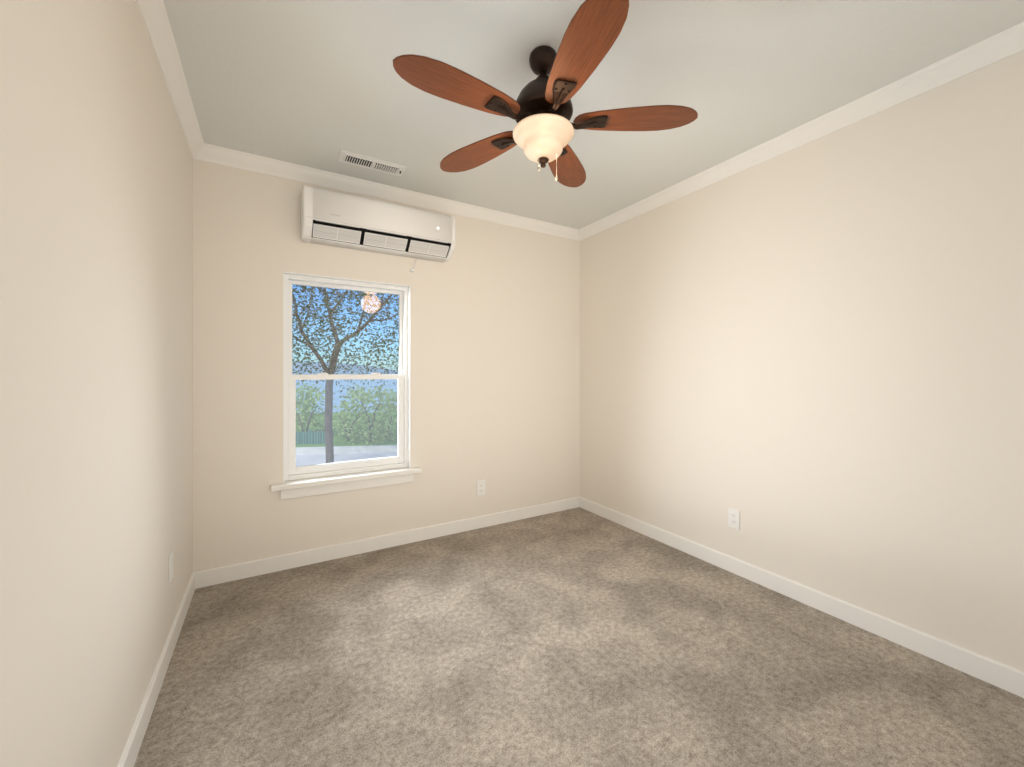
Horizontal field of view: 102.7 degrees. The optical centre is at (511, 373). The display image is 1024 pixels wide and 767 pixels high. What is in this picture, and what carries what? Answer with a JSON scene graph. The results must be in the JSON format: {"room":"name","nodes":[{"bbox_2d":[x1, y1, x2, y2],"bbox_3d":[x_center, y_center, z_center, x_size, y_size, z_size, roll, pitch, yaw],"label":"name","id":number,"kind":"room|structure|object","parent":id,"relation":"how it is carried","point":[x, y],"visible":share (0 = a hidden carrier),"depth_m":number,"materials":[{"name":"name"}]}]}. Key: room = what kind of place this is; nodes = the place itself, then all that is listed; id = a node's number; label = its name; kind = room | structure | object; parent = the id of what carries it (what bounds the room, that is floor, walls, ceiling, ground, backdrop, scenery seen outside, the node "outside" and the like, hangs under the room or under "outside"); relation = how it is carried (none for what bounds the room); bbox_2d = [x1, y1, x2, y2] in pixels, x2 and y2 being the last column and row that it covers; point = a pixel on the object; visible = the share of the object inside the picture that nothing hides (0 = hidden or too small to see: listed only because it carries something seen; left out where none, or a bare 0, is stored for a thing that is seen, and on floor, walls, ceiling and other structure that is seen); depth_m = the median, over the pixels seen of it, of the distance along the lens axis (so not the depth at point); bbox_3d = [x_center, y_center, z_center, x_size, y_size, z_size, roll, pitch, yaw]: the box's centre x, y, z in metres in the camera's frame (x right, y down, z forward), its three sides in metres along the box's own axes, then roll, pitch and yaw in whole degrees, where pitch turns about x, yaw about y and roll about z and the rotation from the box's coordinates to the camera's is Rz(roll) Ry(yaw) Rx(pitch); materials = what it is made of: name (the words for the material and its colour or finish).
{"room":"empty bedroom","nodes":[
{"label":"empty bedroom","id":0,"kind":"room"},
{"bbox_2d":[0,0,192,766],"bbox_3d":[-1.019,-0.040,0.869,0.140,2.440,3.414,0,0,-31],"label":"wall","id":1,"kind":"structure","parent":0,"point":[96,343],"depth_m":0.96,"materials":[{"name":"white paint"}]},
{"bbox_2d":[117,571,200,766],"bbox_3d":[-0.953,1.136,0.908,0.013,0.088,3.134,0,0,-31],"label":"baseboard","id":2,"kind":"structure","parent":1,"relation":"attached to","point":[129,755],"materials":[{"name":"white wood"}]},
{"bbox_2d":[168,550,172,582],"bbox_3d":[-1.452,0.820,1.744,0.006,0.114,0.070,0,0,-31],"label":"electrical outlet plate","id":3,"kind":"object","parent":1,"relation":"attached to","point":[170,567],"depth_m":1.72,"materials":[{"name":"white plastic"}]},
{"bbox_2d":[136,0,207,159],"bbox_3d":[-0.935,-1.222,0.919,0.056,0.075,3.134,0,0,-31],"label":"crown molding","id":4,"kind":"structure","parent":1,"relation":"attached to","point":[154,15],"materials":[{"name":"white wood"}]},
{"bbox_2d":[193,159,579,571],"bbox_3d":[-0.613,-0.040,3.011,2.740,2.440,0.140,0,0,-31],"label":"wall","id":5,"kind":"structure","parent":0,"point":[495,356],"depth_m":2.86,"materials":[{"name":"white paint"}]},
{"bbox_2d":[271,467,421,499],"bbox_3d":[-1.046,0.708,2.672,0.910,0.095,0.097,0,0,-31],"label":"window sill","id":6,"kind":"structure","parent":5,"relation":"attached to","point":[298,489],"depth_m":2.62,"materials":[{"name":"white wood"}]},
{"bbox_2d":[283,271,410,482],"bbox_3d":[-1.078,0.020,2.727,0.780,1.280,0.126,0,0,-31],"label":"window","id":7,"kind":"structure","parent":5,"relation":"in","point":[293,471],"depth_m":2.72,"materials":[{"name":"white plastic"}]},
{"bbox_2d":[301,185,455,271],"bbox_3d":[-0.844,-0.905,2.674,0.940,0.380,0.206,0,0,-31],"label":"mini-split unit","id":8,"kind":"object","parent":5,"relation":"attached to","point":[336,219],"depth_m":2.58,"materials":[{"name":"white plastic"}]},
{"bbox_2d":[201,497,580,587],"bbox_3d":[-0.578,1.136,2.942,2.670,0.088,0.013,0,0,-31],"label":"baseboard","id":9,"kind":"structure","parent":5,"relation":"attached to","point":[214,576],"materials":[{"name":"white wood"}]},
{"bbox_2d":[202,144,579,239],"bbox_3d":[-0.568,-1.222,2.924,2.610,0.075,0.056,0,0,-31],"label":"crown molding","id":10,"kind":"structure","parent":5,"relation":"attached to","point":[216,154],"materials":[{"name":"white wood"}]},
{"bbox_2d":[477,480,484,495],"bbox_3d":[-0.237,0.875,3.147,0.070,0.114,0.009,0,0,-31],"label":"electrical outlet","id":11,"kind":"object","parent":5,"relation":"attached to","point":[480,487],"depth_m":3.14,"materials":[{"name":"white plastic"}]},
{"bbox_2d":[134,507,1023,766],"bbox_3d":[0.220,1.230,1.602,3.020,0.100,3.414,0,0,-31],"label":"floor","id":12,"kind":"structure","parent":0,"point":[578,637],"depth_m":1.61,"materials":[{"name":"beige carpet"}]},
{"bbox_2d":[163,0,1023,228],"bbox_3d":[0.220,-1.310,1.602,3.020,0.100,3.414,0,0,-31],"label":"ceiling","id":13,"kind":"structure","parent":0,"point":[318,84],"depth_m":1.72,"materials":[{"name":"white paint"}]},
{"bbox_2d":[337,149,406,176],"bbox_3d":[-0.834,-1.252,2.451,0.375,0.016,0.140,0,0,-31],"label":"ceiling vent","id":14,"kind":"object","parent":13,"relation":"in","point":[359,160],"depth_m":2.43,"materials":[{"name":"white metal"}]},
{"bbox_2d":[393,0,697,186],"bbox_3d":[0.085,-1.008,1.589,1.093,0.505,1.132,0,0,-31],"label":"ceiling fan","id":15,"kind":"object","parent":13,"relation":"hanging from","point":[539,110],"depth_m":1.52,"materials":[{"name":"brown wood"}]},
{"bbox_2d":[580,50,1023,671],"bbox_3d":[1.460,-0.040,2.335,0.140,2.440,3.414,0,0,-31],"label":"wall","id":16,"kind":"structure","parent":0,"point":[806,360],"depth_m":1.96,"materials":[{"name":"white paint"}]},
{"bbox_2d":[728,508,739,529],"bbox_3d":[1.316,0.860,2.432,0.009,0.114,0.070,0,0,-31],"label":"electrical outlet","id":17,"kind":"object","parent":16,"relation":"attached to","point":[734,518],"depth_m":2.43,"materials":[{"name":"white plastic"}]},
{"bbox_2d":[578,21,1023,240],"bbox_3d":[1.375,-1.222,2.285,0.056,0.075,3.134,0,0,-31],"label":"crown molding","id":18,"kind":"structure","parent":16,"relation":"attached to","point":[1008,42],"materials":[{"name":"white wood"}]},
{"bbox_2d":[581,497,1023,697],"bbox_3d":[1.393,1.136,2.296,0.013,0.088,3.134,0,0,-31],"label":"baseboard","id":19,"kind":"structure","parent":16,"relation":"attached to","point":[997,674],"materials":[{"name":"white wood"}]},
{"label":"outside","id":20,"kind":"structure","parent":0,"visible":0},
{"bbox_2d":[296,412,396,465],"bbox_3d":[-2.379,1.865,-8.782,140.000,0.430,54.001,0,0,-8],"label":"ground","id":21,"kind":"structure","parent":20,"point":[352,453],"depth_m":9.26,"materials":[{"name":"concrete"}]},
{"bbox_2d":[296,430,324,443],"bbox_3d":[-5.585,1.523,9.762,2.240,0.314,0.115,0,0,-8],"label":"fence","id":22,"kind":"object","parent":21,"relation":"on","point":[318,437],"depth_m":9.81,"materials":[{"name":"paint"}]},
{"bbox_2d":[292,285,398,462],"bbox_3d":[-2.737,-1.015,6.563,6.406,6.066,6.367,0,0,-31],"label":"tree","id":23,"kind":"object","parent":21,"relation":"on","point":[329,428],"depth_m":6.28,"materials":[{"name":"green plant"}]},
{"bbox_2d":[296,379,396,445],"bbox_3d":[-4.223,1.115,10.794,4.678,2.061,3.852,0,0,-31],"label":"shrubs","id":24,"kind":"object","parent":21,"relation":"on","point":[372,417],"depth_m":10.44,"materials":[{"name":"green plant"}]},
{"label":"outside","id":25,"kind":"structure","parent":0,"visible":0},
{"bbox_2d":[292,361,398,412],"bbox_3d":[-42.158,48.180,210.129,572.461,110.000,302.104,0,0,-31],"label":"hills","id":26,"kind":"structure","parent":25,"point":[375,381],"depth_m":161.25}
]}

